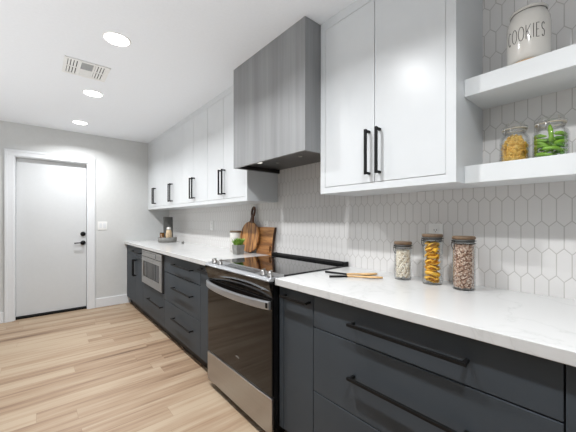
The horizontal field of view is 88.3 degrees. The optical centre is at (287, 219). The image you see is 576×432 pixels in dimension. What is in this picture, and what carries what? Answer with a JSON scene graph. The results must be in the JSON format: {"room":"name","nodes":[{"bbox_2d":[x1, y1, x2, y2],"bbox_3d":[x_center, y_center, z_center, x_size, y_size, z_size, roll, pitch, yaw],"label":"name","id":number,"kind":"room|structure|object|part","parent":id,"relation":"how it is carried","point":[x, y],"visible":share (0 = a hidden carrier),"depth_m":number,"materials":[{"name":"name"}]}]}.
{"room":"kitchen","nodes":[
{"label":"kitchen","id":0,"kind":"room"},
{"bbox_2d":[0,121,168,312],"bbox_3d":[-3.619,0.024,3.456,4.334,2.416,0.120,0,0,-40],"label":"wall","id":1,"kind":"structure","parent":0,"point":[121,166],"depth_m":4.28,"materials":[{"name":"paint"}]},
{"bbox_2d":[4,148,94,322],"bbox_3d":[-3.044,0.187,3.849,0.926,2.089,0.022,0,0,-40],"label":"trim","id":2,"kind":"structure","parent":1,"relation":"attached to","point":[9,154],"depth_m":3.60,"materials":[{"name":"paint"}]},
{"bbox_2d":[16,158,85,316],"bbox_3d":[-3.085,0.218,3.900,0.722,1.967,0.092,0,0,-40],"label":"door","id":3,"kind":"structure","parent":1,"relation":"in","point":[50,196],"depth_m":3.88,"materials":[{"name":"paint"}]},
{"bbox_2d":[16,306,86,319],"bbox_3d":[-3.097,1.221,3.914,0.728,0.022,0.085,0,0,-40],"label":"door sweep","id":4,"kind":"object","parent":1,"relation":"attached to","point":[83,307],"depth_m":3.88,"materials":[{"name":"black rubber"}]},
{"bbox_2d":[0,294,129,322],"bbox_3d":[-3.795,1.168,3.220,3.762,0.127,0.014,0,0,-40],"label":"baseboard","id":5,"kind":"structure","parent":1,"relation":"attached to","point":[120,299],"depth_m":4.25,"materials":[{"name":"paint"}]},
{"bbox_2d":[98,221,106,229],"bbox_3d":[-2.628,0.083,4.209,0.116,0.118,0.008,0,0,-40],"label":"light switch","id":6,"kind":"object","parent":1,"relation":"attached to","point":[102,225],"visible":1,"depth_m":4.21,"materials":[{"name":"white plastic"}]},
{"bbox_2d":[0,302,286,431],"bbox_3d":[-1.251,1.257,0.655,4.534,0.050,7.816,0,0,-40],"label":"floor","id":7,"kind":"structure","parent":0,"point":[112,368],"depth_m":2.28,"materials":[{"name":"brown wood"}]},
{"bbox_2d":[127,245,147,315],"bbox_3d":[-1.892,0.793,4.259,0.654,0.877,0.876,0,0,-40],"label":"base cabinet","id":8,"kind":"object","parent":7,"relation":"on","point":[134,254],"visible":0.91,"depth_m":4.03,"materials":[{"name":"wood"}]},
{"bbox_3d":[-2.200,0.807,4.197,0.019,0.647,0.447,0,0,-40],"label":"door","id":9,"kind":"part","parent":8,"relation":"part of","materials":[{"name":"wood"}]},
{"bbox_3d":[-2.082,0.421,4.057,0.019,0.115,0.812,0,0,-40],"label":"drawer","id":10,"kind":"part","parent":8,"relation":"part of","materials":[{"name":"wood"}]},
{"bbox_3d":[-1.937,0.807,3.885,0.019,0.647,0.362,0,0,-40],"label":"door","id":11,"kind":"part","parent":8,"relation":"part of","materials":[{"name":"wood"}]},
{"bbox_2d":[143,282,169,335],"bbox_3d":[-1.344,0.793,3.612,0.654,0.877,0.814,0,0,-40],"label":"base cabinet","id":12,"kind":"object","parent":7,"relation":"on","point":[153,300],"visible":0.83,"depth_m":3.38,"materials":[{"name":"wood"}]},
{"bbox_2d":[142,249,163,292],"bbox_3d":[-1.388,0.569,3.577,0.501,0.410,0.768,0,0,-40],"label":"microwave oven","id":13,"kind":"object","parent":12,"relation":"in","point":[152,262],"visible":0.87,"depth_m":3.36,"materials":[{"name":"metal"}]},
{"bbox_3d":[-1.555,0.959,3.434,0.019,0.342,0.813,0,0,-40],"label":"drawer","id":14,"kind":"part","parent":12,"relation":"part of","materials":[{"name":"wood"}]},
{"bbox_3d":[-1.497,0.926,3.318,0.042,0.012,0.500,0,0,-40],"label":"handle","id":15,"kind":"part","parent":12,"relation":"part of","materials":[{"name":"black metal"}]},
{"bbox_2d":[164,255,206,367],"bbox_3d":[-0.788,0.793,2.954,0.654,0.877,0.903,0,0,-40],"label":"base cabinet","id":16,"kind":"object","parent":7,"relation":"on","point":[182,279],"visible":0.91,"depth_m":2.71,"materials":[{"name":"wood"}]},
{"bbox_3d":[-0.971,0.952,2.695,0.042,0.012,0.460,0,0,-40],"label":"handle","id":17,"kind":"part","parent":16,"relation":"part of","materials":[{"name":"black metal"}]},
{"bbox_3d":[-0.971,0.656,2.695,0.042,0.012,0.460,0,0,-40],"label":"handle","id":18,"kind":"part","parent":16,"relation":"part of","materials":[{"name":"black metal"}]},
{"bbox_3d":[-0.971,0.432,2.695,0.042,0.012,0.460,0,0,-40],"label":"handle","id":19,"kind":"part","parent":16,"relation":"part of","materials":[{"name":"black metal"}]},
{"bbox_3d":[-0.999,0.983,2.776,0.019,0.294,0.902,0,0,-40],"label":"drawer","id":20,"kind":"part","parent":16,"relation":"part of","materials":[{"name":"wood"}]},
{"bbox_3d":[-0.999,0.686,2.776,0.019,0.289,0.902,0,0,-40],"label":"drawer","id":21,"kind":"part","parent":16,"relation":"part of","materials":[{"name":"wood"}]},
{"bbox_3d":[-0.999,0.449,2.776,0.019,0.172,0.902,0,0,-40],"label":"drawer","id":22,"kind":"part","parent":16,"relation":"part of","materials":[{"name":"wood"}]},
{"bbox_2d":[197,265,208,368],"bbox_3d":[-0.423,0.793,2.523,0.654,0.877,0.220,0,0,-40],"label":"base cabinet","id":23,"kind":"object","parent":7,"relation":"on","point":[204,276],"visible":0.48,"depth_m":2.37,"materials":[{"name":"wood"}]},
{"bbox_2d":[124,240,266,265],"bbox_3d":[-1.260,0.336,3.519,0.646,0.036,2.828,0,0,-40],"label":"countertop","id":24,"kind":"structure","parent":23,"relation":"on","point":[201,254],"depth_m":3.07,"materials":[{"name":"white stone"}]},
{"bbox_2d":[158,237,176,242],"bbox_3d":[-1.729,0.284,4.261,0.256,0.068,0.256,0,0,-40],"label":"round tray","id":25,"kind":"object","parent":24,"relation":"on","point":[173,239],"visible":0.91,"depth_m":4.16,"materials":[{"name":"grey concrete"}]},
{"bbox_2d":[166,227,171,237],"bbox_3d":[-1.700,0.203,4.233,0.084,0.200,0.084,0,0,-40],"label":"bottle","id":26,"kind":"object","parent":25,"relation":"on","point":[168,231],"visible":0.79,"depth_m":4.20,"materials":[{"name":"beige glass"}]},
{"bbox_2d":[163,217,172,236],"bbox_3d":[-1.805,0.137,4.470,0.135,0.360,0.038,0,0,-40],"label":"serving slab","id":27,"kind":"object","parent":24,"relation":"on","point":[167,221],"visible":0.54,"depth_m":4.46,"materials":[{"name":"grey stone"}]},
{"bbox_2d":[230,230,240,251],"bbox_3d":[-0.534,0.214,3.025,0.118,0.207,0.118,0,0,-40],"label":"canister","id":28,"kind":"object","parent":24,"relation":"on","point":[233,234],"visible":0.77,"depth_m":2.98,"materials":[{"name":"beige ceramic"}]},
{"bbox_2d":[232,237,245,254],"bbox_3d":[-0.462,0.241,2.741,0.161,0.154,0.165,0,0,-40],"label":"potted plant","id":29,"kind":"object","parent":24,"relation":"on","point":[238,247],"visible":1,"depth_m":2.72,"materials":[{"name":"green plant"}]},
{"bbox_3d":[-0.459,0.274,2.742,0.088,0.088,0.088,0,0,-40],"label":"pot","id":30,"kind":"part","parent":29,"relation":"part of","materials":[{"name":"grey concrete"}]},
{"bbox_2d":[240,206,259,251],"bbox_3d":[-0.368,0.093,2.893,0.062,0.446,0.316,0,0,-40],"label":"cutting board","id":31,"kind":"object","parent":24,"relation":"on","point":[250,231],"visible":0.96,"depth_m":2.87,"materials":[{"name":"brown wood"}]},
{"bbox_3d":[-0.347,-0.045,2.889,0.034,0.168,0.088,0,0,-40],"label":"handle","id":32,"kind":"part","parent":31,"relation":"part of","materials":[{"name":"brown wood"}]},
{"bbox_2d":[256,227,276,254],"bbox_3d":[-0.202,0.192,2.730,0.041,0.253,0.264,0,0,-40],"label":"cutting board","id":33,"kind":"object","parent":24,"relation":"on","point":[267,234],"visible":0.92,"depth_m":2.71,"materials":[{"name":"brown wood"}]},
{"bbox_3d":[-0.634,0.747,2.345,0.019,0.767,0.219,0,0,-40],"label":"door","id":34,"kind":"part","parent":23,"relation":"part of","materials":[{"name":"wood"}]},
{"bbox_2d":[204,252,347,431],"bbox_3d":[-0.116,0.755,2.106,0.720,0.953,0.801,0,0,-40],"label":"range","id":35,"kind":"object","parent":7,"relation":"on","point":[244,299],"visible":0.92,"depth_m":1.84,"materials":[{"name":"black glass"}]},
{"bbox_3d":[-0.368,0.467,1.893,0.061,0.045,0.775,0,0,-40],"label":"handle","id":36,"kind":"part","parent":35,"relation":"part of","materials":[{"name":"metal"}]},
{"bbox_3d":[-0.339,0.703,1.918,0.010,0.533,0.791,0,0,-40],"label":"oven door","id":37,"kind":"part","parent":35,"relation":"part of","materials":[{"name":"black glass"}]},
{"bbox_3d":[-0.340,1.079,1.917,0.012,0.202,0.793,0,0,-40],"label":"drawer","id":38,"kind":"part","parent":35,"relation":"part of","materials":[{"name":"metal"}]},
{"bbox_3d":[-0.321,0.324,1.933,0.110,0.035,0.799,0,0,-40],"label":"control panel","id":39,"kind":"part","parent":35,"relation":"part of","materials":[{"name":"metal"}]},
{"bbox_3d":[-0.142,0.296,1.694,0.038,0.035,0.038,0,0,-40],"label":"knob","id":40,"kind":"part","parent":35,"relation":"part of","materials":[{"name":"metal"}]},
{"bbox_3d":[-0.099,0.296,1.642,0.038,0.035,0.038,0,0,-40],"label":"knob","id":41,"kind":"part","parent":35,"relation":"part of","materials":[{"name":"metal"}]},
{"bbox_2d":[222,255,343,276],"bbox_3d":[-0.081,0.318,2.136,0.515,0.018,0.801,0,0,-40],"label":"cooktop","id":42,"kind":"object","parent":35,"relation":"in","point":[284,265],"depth_m":2.05,"materials":[{"name":"black glass"}]},
{"bbox_2d":[279,286,314,431],"bbox_3d":[0.256,0.793,1.719,0.654,0.877,0.258,0,0,-40],"label":"base cabinet","id":43,"kind":"object","parent":7,"relation":"on","point":[297,326],"visible":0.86,"depth_m":1.52,"materials":[{"name":"wood"}]},
{"bbox_3d":[0.033,0.404,1.509,0.042,0.012,0.202,0,0,-40],"label":"handle","id":44,"kind":"part","parent":43,"relation":"part of","materials":[{"name":"black metal"}]},
{"bbox_2d":[314,296,565,431],"bbox_3d":[0.629,0.793,1.278,0.654,0.877,0.893,0,0,-40],"label":"base cabinet","id":45,"kind":"object","parent":7,"relation":"on","point":[374,372],"visible":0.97,"depth_m":1.04,"materials":[{"name":"wood"}]},
{"bbox_3d":[0.418,0.979,1.100,0.019,0.303,0.892,0,0,-40],"label":"drawer","id":46,"kind":"part","parent":45,"relation":"part of","materials":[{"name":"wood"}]},
{"bbox_3d":[0.402,0.659,1.072,0.042,0.012,0.451,0,0,-40],"label":"handle","id":47,"kind":"part","parent":45,"relation":"part of","materials":[{"name":"black metal"}]},
{"bbox_3d":[0.402,0.436,1.072,0.042,0.012,0.451,0,0,-40],"label":"handle","id":48,"kind":"part","parent":45,"relation":"part of","materials":[{"name":"black metal"}]},
{"bbox_2d":[566,365,575,431],"bbox_3d":[1.174,0.793,0.666,0.612,0.877,0.739,0,0,-40],"label":"base cabinet","id":49,"kind":"object","parent":7,"relation":"on","point":[570,370],"visible":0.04,"depth_m":0.74,"materials":[{"name":"wood"}]},
{"bbox_2d":[275,266,575,366],"bbox_3d":[0.798,0.336,1.086,0.646,0.036,1.929,0,0,-40],"label":"countertop","id":50,"kind":"structure","parent":49,"relation":"on","point":[543,326],"depth_m":1.09,"materials":[{"name":"white stone"}]},
{"bbox_2d":[325,271,376,274],"bbox_3d":[0.362,0.311,1.718,0.302,0.012,0.069,0,0,14],"label":"wooden spoon","id":51,"kind":"object","parent":50,"relation":"on","point":[332,272],"visible":0.99,"depth_m":1.69,"materials":[{"name":"beige wood"}]},
{"bbox_3d":[0.282,0.311,1.738,0.143,0.012,0.013,0,0,38],"label":"handle","id":52,"kind":"part","parent":51,"relation":"part of","materials":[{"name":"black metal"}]},
{"bbox_3d":[0.423,0.310,1.700,0.177,0.011,0.052,0,0,-3],"label":"blade","id":53,"kind":"part","parent":51,"relation":"part of","materials":[{"name":"brown wood"}]},
{"bbox_2d":[329,275,382,278],"bbox_3d":[0.368,0.311,1.617,0.285,0.012,0.033,0,0,9],"label":"wooden spatula","id":54,"kind":"object","parent":50,"relation":"on","point":[330,276],"visible":1,"depth_m":1.62,"materials":[{"name":"beige wood"}]},
{"bbox_3d":[0.278,0.311,1.633,0.100,0.012,0.012,0,0,-3],"label":"handle","id":55,"kind":"part","parent":54,"relation":"part of","materials":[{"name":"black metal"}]},
{"bbox_3d":[0.416,0.310,1.613,0.190,0.010,0.032,0,0,14],"label":"blade","id":56,"kind":"part","parent":54,"relation":"part of","materials":[{"name":"brown wood"}]},
{"bbox_2d":[393,241,412,252],"bbox_3d":[0.615,0.217,1.592,0.102,0.201,0.097,0,0,-40],"label":"glass jar","id":57,"kind":"object","parent":50,"relation":"on","point":[402,244],"visible":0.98,"depth_m":1.56,"materials":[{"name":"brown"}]},
{"bbox_2d":[395,249,409,277],"bbox_3d":[0.617,0.234,1.594,0.078,0.154,0.077,0,0,-40],"label":"beans","id":58,"kind":"object","parent":57,"relation":"in","point":[402,259],"visible":1,"depth_m":1.57,"materials":[{"name":"white food"}]},
{"bbox_3d":[0.617,0.124,1.594,0.091,0.014,0.091,0,0,-40],"label":"lid","id":59,"kind":"part","parent":57,"relation":"part of","materials":[{"name":"brown wood"}]},
{"bbox_2d":[421,234,443,246],"bbox_3d":[0.718,0.194,1.479,0.105,0.247,0.102,0,0,-40],"label":"glass jar","id":60,"kind":"object","parent":50,"relation":"on","point":[438,237],"visible":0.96,"depth_m":1.44,"materials":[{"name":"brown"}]},
{"bbox_2d":[425,270,432,275],"bbox_3d":[0.700,0.263,1.469,0.043,0.026,0.027,0,0,41],"label":"shell","id":61,"kind":"object","parent":60,"relation":"in","point":[428,272],"visible":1,"depth_m":1.47,"materials":[{"name":"food"}]},
{"bbox_2d":[425,259,433,264],"bbox_3d":[0.701,0.209,1.471,0.043,0.033,0.023,0,0,36],"label":"shell","id":62,"kind":"object","parent":60,"relation":"in","point":[429,260],"visible":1,"depth_m":1.47,"materials":[{"name":"food"}]},
{"bbox_2d":[425,247,433,252],"bbox_3d":[0.701,0.149,1.470,0.025,0.032,0.042,0,0,-35],"label":"shell","id":63,"kind":"object","parent":60,"relation":"in","point":[429,248],"visible":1,"depth_m":1.47,"materials":[{"name":"food"}]},
{"bbox_2d":[428,276,436,282],"bbox_3d":[0.710,0.294,1.462,0.044,0.032,0.023,0,0,5],"label":"shell","id":64,"kind":"object","parent":60,"relation":"in","point":[432,280],"visible":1,"depth_m":1.46,"materials":[{"name":"orange food"}]},
{"bbox_2d":[428,265,436,270],"bbox_3d":[0.710,0.238,1.462,0.044,0.029,0.023,0,0,14],"label":"shell","id":65,"kind":"object","parent":60,"relation":"in","point":[431,266],"visible":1,"depth_m":1.46,"materials":[{"name":"food"}]},
{"bbox_2d":[428,253,436,258],"bbox_3d":[0.710,0.179,1.460,0.042,0.026,0.027,0,0,27],"label":"shell","id":66,"kind":"object","parent":60,"relation":"in","point":[432,256],"visible":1,"depth_m":1.46,"materials":[{"name":"food"}]},
{"bbox_2d":[428,242,436,247],"bbox_3d":[0.710,0.124,1.462,0.043,0.034,0.023,0,0,13],"label":"shell","id":67,"kind":"object","parent":60,"relation":"in","point":[432,244],"visible":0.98,"depth_m":1.46,"materials":[{"name":"food"}]},
{"bbox_3d":[0.719,0.078,1.480,0.096,0.014,0.096,0,0,-40],"label":"lid","id":68,"kind":"part","parent":60,"relation":"part of","materials":[{"name":"brown wood"}]},
{"bbox_2d":[432,247,438,253],"bbox_3d":[0.723,0.150,1.458,0.040,0.035,0.026,0,0,-38],"label":"shell","id":69,"kind":"object","parent":60,"relation":"in","point":[435,249],"visible":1,"depth_m":1.45,"materials":[{"name":"food"}]},
{"bbox_2d":[432,272,439,276],"bbox_3d":[0.723,0.269,1.458,0.037,0.028,0.027,0,0,5],"label":"shell","id":70,"kind":"object","parent":60,"relation":"in","point":[434,274],"visible":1,"depth_m":1.45,"materials":[{"name":"food"}]},
{"bbox_2d":[451,236,475,249],"bbox_3d":[0.805,0.196,1.362,0.103,0.243,0.101,0,0,-40],"label":"glass jar","id":71,"kind":"object","parent":50,"relation":"on","point":[456,239],"visible":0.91,"depth_m":1.33,"materials":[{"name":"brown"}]},
{"bbox_2d":[453,243,473,288],"bbox_3d":[0.806,0.210,1.362,0.084,0.202,0.084,0,0,40],"label":"seeds","id":72,"kind":"object","parent":71,"relation":"in","point":[463,254],"visible":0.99,"depth_m":1.33,"materials":[{"name":"brown food"}]},
{"bbox_3d":[0.806,0.082,1.362,0.095,0.014,0.095,0,0,-40],"label":"lid","id":73,"kind":"part","parent":71,"relation":"part of","materials":[{"name":"brown wood"}]},
{"bbox_2d":[0,0,355,142],"bbox_3d":[-1.251,-1.234,0.655,4.534,0.100,7.816,0,0,-40],"label":"ceiling","id":74,"kind":"structure","parent":0,"point":[181,55],"depth_m":2.13,"materials":[{"name":"paint"}]},
{"bbox_2d":[72,120,87,124],"bbox_3d":[-2.529,-1.181,3.611,0.166,0.006,0.166,0,0,-40],"label":"recessed light","id":75,"kind":"object","parent":74,"relation":"in","point":[73,121],"visible":1,"depth_m":3.60,"materials":[{"name":"white plastic"}]},
{"bbox_2d":[62,55,110,81],"bbox_3d":[-1.589,-1.180,2.336,0.290,0.008,0.290,0,0,-40],"label":"ceiling vent","id":76,"kind":"object","parent":74,"relation":"in","point":[71,65],"visible":1,"depth_m":2.32,"materials":[{"name":"white metal"}]},
{"bbox_2d":[82,90,102,96],"bbox_3d":[-1.825,-1.181,2.778,0.166,0.006,0.166,0,0,-40],"label":"recessed light","id":77,"kind":"object","parent":74,"relation":"in","point":[92,93],"visible":1,"depth_m":2.77,"materials":[{"name":"white plastic"}]},
{"bbox_2d":[102,31,130,46],"bbox_3d":[-1.121,-1.181,1.946,0.166,0.006,0.166,0,0,-40],"label":"recessed light","id":78,"kind":"object","parent":74,"relation":"in","point":[114,38],"visible":1,"depth_m":1.94,"materials":[{"name":"white plastic"}]},
{"bbox_2d":[169,0,575,299],"bbox_3d":[0.507,0.024,2.010,0.100,2.416,7.616,0,0,-40],"label":"wall","id":79,"kind":"structure","parent":0,"point":[525,234],"depth_m":1.43,"materials":[{"name":"white tile"}]},
{"bbox_2d":[148,134,177,209],"bbox_3d":[-1.830,-0.670,4.415,0.362,1.027,0.721,0,0,-40],"label":"upper cabinet","id":80,"kind":"object","parent":79,"relation":"attached to","point":[155,147],"visible":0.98,"depth_m":4.31,"materials":[{"name":"white paint"}]},
{"bbox_3d":[-2.031,-0.661,4.454,0.020,0.934,0.332,0,0,-40],"label":"door","id":81,"kind":"part","parent":80,"relation":"part of","materials":[{"name":"white paint"}]},
{"bbox_3d":[-1.927,-0.670,4.334,0.026,1.027,0.721,0,0,-40],"label":"frame","id":82,"kind":"part","parent":80,"relation":"part of","materials":[{"name":"white paint"}]},
{"bbox_3d":[-1.809,-0.661,4.191,0.020,0.934,0.349,0,0,-40],"label":"door","id":83,"kind":"part","parent":80,"relation":"part of","materials":[{"name":"white paint"}]},
{"bbox_2d":[163,120,205,208],"bbox_3d":[-1.375,-0.670,3.876,0.362,1.027,0.688,0,0,-40],"label":"upper cabinet","id":84,"kind":"object","parent":79,"relation":"attached to","point":[172,138],"visible":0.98,"depth_m":3.77,"materials":[{"name":"white paint"}]},
{"bbox_3d":[-1.586,-0.661,3.928,0.020,0.934,0.334,0,0,-40],"label":"door","id":85,"kind":"part","parent":84,"relation":"part of","materials":[{"name":"white paint"}]},
{"bbox_3d":[-1.521,-0.346,3.801,0.042,0.230,0.013,0,0,-40],"label":"handle","id":86,"kind":"part","parent":84,"relation":"part of","materials":[{"name":"black metal"}]},
{"bbox_3d":[-1.471,-0.174,3.795,0.026,0.035,0.688,0,0,-40],"label":"frame","id":87,"kind":"part","parent":84,"relation":"part of","materials":[{"name":"white paint"}]},
{"bbox_3d":[-1.471,-1.157,3.795,0.026,0.053,0.688,0,0,-40],"label":"frame","id":88,"kind":"part","parent":84,"relation":"part of","materials":[{"name":"white paint"}]},
{"bbox_3d":[-1.364,-0.661,3.665,0.020,0.934,0.348,0,0,-40],"label":"door","id":89,"kind":"part","parent":84,"relation":"part of","materials":[{"name":"white paint"}]},
{"bbox_2d":[182,103,232,206],"bbox_3d":[-0.929,-0.670,3.349,0.362,1.027,0.689,0,0,-40],"label":"upper cabinet","id":90,"kind":"object","parent":79,"relation":"attached to","point":[195,125],"visible":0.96,"depth_m":3.22,"materials":[{"name":"white paint"}]},
{"bbox_3d":[-1.139,-0.661,3.399,0.020,0.934,0.339,0,0,-40],"label":"door","id":91,"kind":"part","parent":90,"relation":"part of","materials":[{"name":"white paint"}]},
{"bbox_3d":[-1.026,-1.157,3.268,0.026,0.053,0.689,0,0,-40],"label":"frame","id":92,"kind":"part","parent":90,"relation":"part of","materials":[{"name":"white paint"}]},
{"bbox_3d":[-1.026,-0.174,3.268,0.026,0.035,0.689,0,0,-40],"label":"frame","id":93,"kind":"part","parent":90,"relation":"part of","materials":[{"name":"white paint"}]},
{"bbox_3d":[-0.917,-0.661,3.136,0.020,0.934,0.343,0,0,-40],"label":"door","id":94,"kind":"part","parent":90,"relation":"part of","materials":[{"name":"white paint"}]},
{"bbox_2d":[208,85,277,204],"bbox_3d":[-0.468,-0.670,2.803,0.362,1.027,0.740,0,0,-40],"label":"upper cabinet","id":95,"kind":"object","parent":79,"relation":"attached to","point":[227,185],"visible":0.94,"depth_m":2.70,"materials":[{"name":"white paint"}]},
{"bbox_3d":[-0.696,-0.661,2.874,0.020,0.934,0.333,0,0,-40],"label":"door","id":96,"kind":"part","parent":95,"relation":"part of","materials":[{"name":"white paint"}]},
{"bbox_3d":[-0.631,-0.346,2.748,0.042,0.230,0.013,0,0,-40],"label":"handle","id":97,"kind":"part","parent":95,"relation":"part of","materials":[{"name":"black metal"}]},
{"bbox_3d":[-0.591,-0.346,2.701,0.042,0.230,0.013,0,0,-40],"label":"handle","id":98,"kind":"part","parent":95,"relation":"part of","materials":[{"name":"black metal"}]},
{"bbox_3d":[-0.564,-0.670,2.722,0.026,1.027,0.740,0,0,-40],"label":"frame","id":99,"kind":"part","parent":95,"relation":"part of","materials":[{"name":"white paint"}]},
{"bbox_3d":[-0.472,-0.661,2.609,0.020,0.934,0.355,0,0,-40],"label":"door","id":100,"kind":"part","parent":95,"relation":"part of","materials":[{"name":"white paint"}]},
{"bbox_2d":[264,221,268,226],"bbox_3d":[-0.205,0.067,2.767,0.008,0.118,0.074,0,0,-40],"label":"wall outlet","id":101,"kind":"object","parent":79,"relation":"attached to","point":[266,223],"visible":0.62,"depth_m":2.76,"materials":[{"name":"white plastic"}]},
{"bbox_2d":[234,16,320,173],"bbox_3d":[0.005,-0.794,2.179,0.447,0.777,0.820,0,0,-40],"label":"range hood","id":102,"kind":"object","parent":79,"relation":"attached to","point":[277,90],"visible":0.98,"depth_m":1.93,"materials":[{"name":"grey wood"}]},
{"bbox_2d":[321,0,482,196],"bbox_3d":[0.550,-0.670,1.599,0.362,1.027,0.763,0,0,-40],"label":"upper cabinet","id":103,"kind":"object","parent":79,"relation":"attached to","point":[397,117],"visible":1,"depth_m":1.41,"materials":[{"name":"white paint"}]},
{"bbox_3d":[0.339,-0.661,1.650,0.020,0.934,0.338,0,0,-40],"label":"door","id":104,"kind":"part","parent":103,"relation":"part of","materials":[{"name":"white paint"}]},
{"bbox_3d":[0.406,-0.346,1.523,0.042,0.230,0.013,0,0,-40],"label":"handle","id":105,"kind":"part","parent":103,"relation":"part of","materials":[{"name":"black metal"}]},
{"bbox_3d":[0.446,-0.346,1.475,0.042,0.230,0.013,0,0,-40],"label":"handle","id":106,"kind":"part","parent":103,"relation":"part of","materials":[{"name":"black metal"}]},
{"bbox_3d":[0.560,-0.661,1.388,0.020,0.934,0.343,0,0,-40],"label":"door","id":107,"kind":"part","parent":103,"relation":"part of","materials":[{"name":"white paint"}]},
{"bbox_2d":[429,224,442,245],"bbox_3d":[0.791,0.080,1.589,0.008,0.118,0.074,0,0,-40],"label":"wall outlet","id":108,"kind":"object","parent":79,"relation":"attached to","point":[433,228],"visible":0.54,"depth_m":1.58,"materials":[{"name":"white plastic"}]},
{"bbox_2d":[432,228,438,232],"bbox_3d":[0.789,0.056,1.587,0.003,0.028,0.032,0,0,-40],"label":"socket","id":109,"kind":"object","parent":108,"relation":"attached to","point":[434,230],"depth_m":1.59,"materials":[{"name":"white plastic"}]},
{"bbox_2d":[464,44,575,109],"bbox_3d":[1.244,-0.563,0.878,0.234,0.074,1.234,0,0,-40],"label":"floating shelf","id":110,"kind":"object","parent":79,"relation":"attached to","point":[553,71],"visible":1,"depth_m":1.16,"materials":[{"name":"white paint"}]},
{"bbox_2d":[507,2,551,65],"bbox_3d":[0.944,-0.710,1.166,0.139,0.217,0.138,0,0,-40],"label":"cookie jar","id":111,"kind":"object","parent":110,"relation":"on","point":[529,31],"visible":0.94,"depth_m":1.11,"materials":[{"name":"beige ceramic"}]},
{"bbox_3d":[0.944,-0.810,1.166,0.119,0.016,0.119,0,0,-40],"label":"lid","id":112,"kind":"part","parent":111,"relation":"part of","materials":[{"name":"beige ceramic"}]},
{"bbox_2d":[464,152,575,186],"bbox_3d":[1.244,-0.193,0.878,0.234,0.074,1.234,0,0,-40],"label":"floating shelf","id":113,"kind":"object","parent":79,"relation":"attached to","point":[561,167],"visible":1,"depth_m":1.14,"materials":[{"name":"white paint"}]},
{"bbox_2d":[501,125,527,137],"bbox_3d":[0.931,-0.313,1.220,0.104,0.163,0.101,0,0,-40],"label":"glass jar","id":114,"kind":"object","parent":113,"relation":"on","point":[504,131],"visible":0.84,"depth_m":1.21,"materials":[{"name":"white"}]},
{"bbox_2d":[501,134,528,161],"bbox_3d":[0.931,-0.294,1.221,0.094,0.117,0.092,0,0,-40],"label":"pasta","id":115,"kind":"object","parent":113,"relation":"on","point":[516,149],"visible":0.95,"depth_m":1.20,"materials":[{"name":"yellow food"}]},
{"bbox_2d":[534,118,567,131],"bbox_3d":[1.003,-0.311,1.135,0.112,0.159,0.110,0,0,-40],"label":"glass jar","id":116,"kind":"object","parent":113,"relation":"on","point":[562,121],"visible":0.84,"depth_m":1.12,"materials":[{"name":"white"}]},
{"bbox_2d":[534,142,546,145],"bbox_3d":[0.968,-0.293,1.147,0.024,0.023,0.068,0,0,16],"label":"pepper","id":117,"kind":"object","parent":116,"relation":"in","point":[535,143],"visible":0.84,"depth_m":1.13,"materials":[{"name":"green food"}]},
{"bbox_2d":[534,139,546,142],"bbox_3d":[0.968,-0.304,1.146,0.025,0.021,0.068,0,0,15],"label":"pepper","id":118,"kind":"object","parent":116,"relation":"in","point":[535,140],"visible":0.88,"depth_m":1.13,"materials":[{"name":"green food"}]},
{"bbox_2d":[534,134,546,139],"bbox_3d":[0.968,-0.320,1.146,0.025,0.019,0.069,0,0,16],"label":"pepper","id":119,"kind":"object","parent":116,"relation":"in","point":[538,135],"visible":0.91,"depth_m":1.13,"materials":[{"name":"green food"}]},
{"bbox_2d":[534,145,548,150],"bbox_3d":[0.967,-0.279,1.142,0.024,0.019,0.069,0,0,9],"label":"pepper","id":120,"kind":"object","parent":116,"relation":"in","point":[536,147],"visible":0.98,"depth_m":1.13,"materials":[{"name":"green food"}]},
{"bbox_2d":[534,152,552,156],"bbox_3d":[0.966,-0.248,1.131,0.025,0.021,0.068,0,0,-8],"label":"pepper","id":121,"kind":"object","parent":116,"relation":"in","point":[540,153],"visible":0.92,"depth_m":1.12,"materials":[{"name":"green food"}]},
{"bbox_2d":[548,124,553,143],"bbox_3d":[0.979,-0.321,1.106,0.017,0.078,0.019,0,0,-18],"label":"pepper","id":122,"kind":"object","parent":116,"relation":"in","point":[550,129],"visible":1,"depth_m":1.10,"materials":[{"name":"green food"}]},
{"bbox_2d":[541,146,563,150],"bbox_3d":[0.984,-0.264,1.103,0.068,0.024,0.024,0,0,31],"label":"pepper","id":123,"kind":"object","parent":116,"relation":"in","point":[557,148],"visible":1,"depth_m":1.09,"materials":[{"name":"green food"}]},
{"bbox_2d":[551,148,567,153],"bbox_3d":[1.042,-0.263,1.135,0.025,0.019,0.069,0,0,1],"label":"pepper","id":124,"kind":"object","parent":116,"relation":"in","point":[565,149],"visible":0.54,"depth_m":1.14,"materials":[{"name":"green food"}]},
{"bbox_2d":[552,139,567,143],"bbox_3d":[1.014,-0.289,1.099,0.068,0.020,0.025,0,0,-14],"label":"pepper","id":125,"kind":"object","parent":116,"relation":"in","point":[559,140],"visible":0.99,"depth_m":1.09,"materials":[{"name":"green food"}]},
{"bbox_2d":[554,143,567,147],"bbox_3d":[1.017,-0.276,1.100,0.067,0.016,0.023,0,0,-20],"label":"pepper","id":126,"kind":"object","parent":116,"relation":"in","point":[557,144],"visible":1,"depth_m":1.09,"materials":[{"name":"green food"}]},
{"bbox_2d":[554,136,567,139],"bbox_3d":[1.013,-0.303,1.099,0.067,0.016,0.023,0,0,-15],"label":"pepper","id":127,"kind":"object","parent":116,"relation":"in","point":[555,137],"visible":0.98,"depth_m":1.09,"materials":[{"name":"green food"}]},
{"bbox_2d":[554,131,567,135],"bbox_3d":[1.013,-0.317,1.099,0.068,0.022,0.025,0,0,-15],"label":"pepper","id":128,"kind":"object","parent":116,"relation":"in","point":[563,133],"visible":0.8,"depth_m":1.09,"materials":[{"name":"green food"}]}
]}

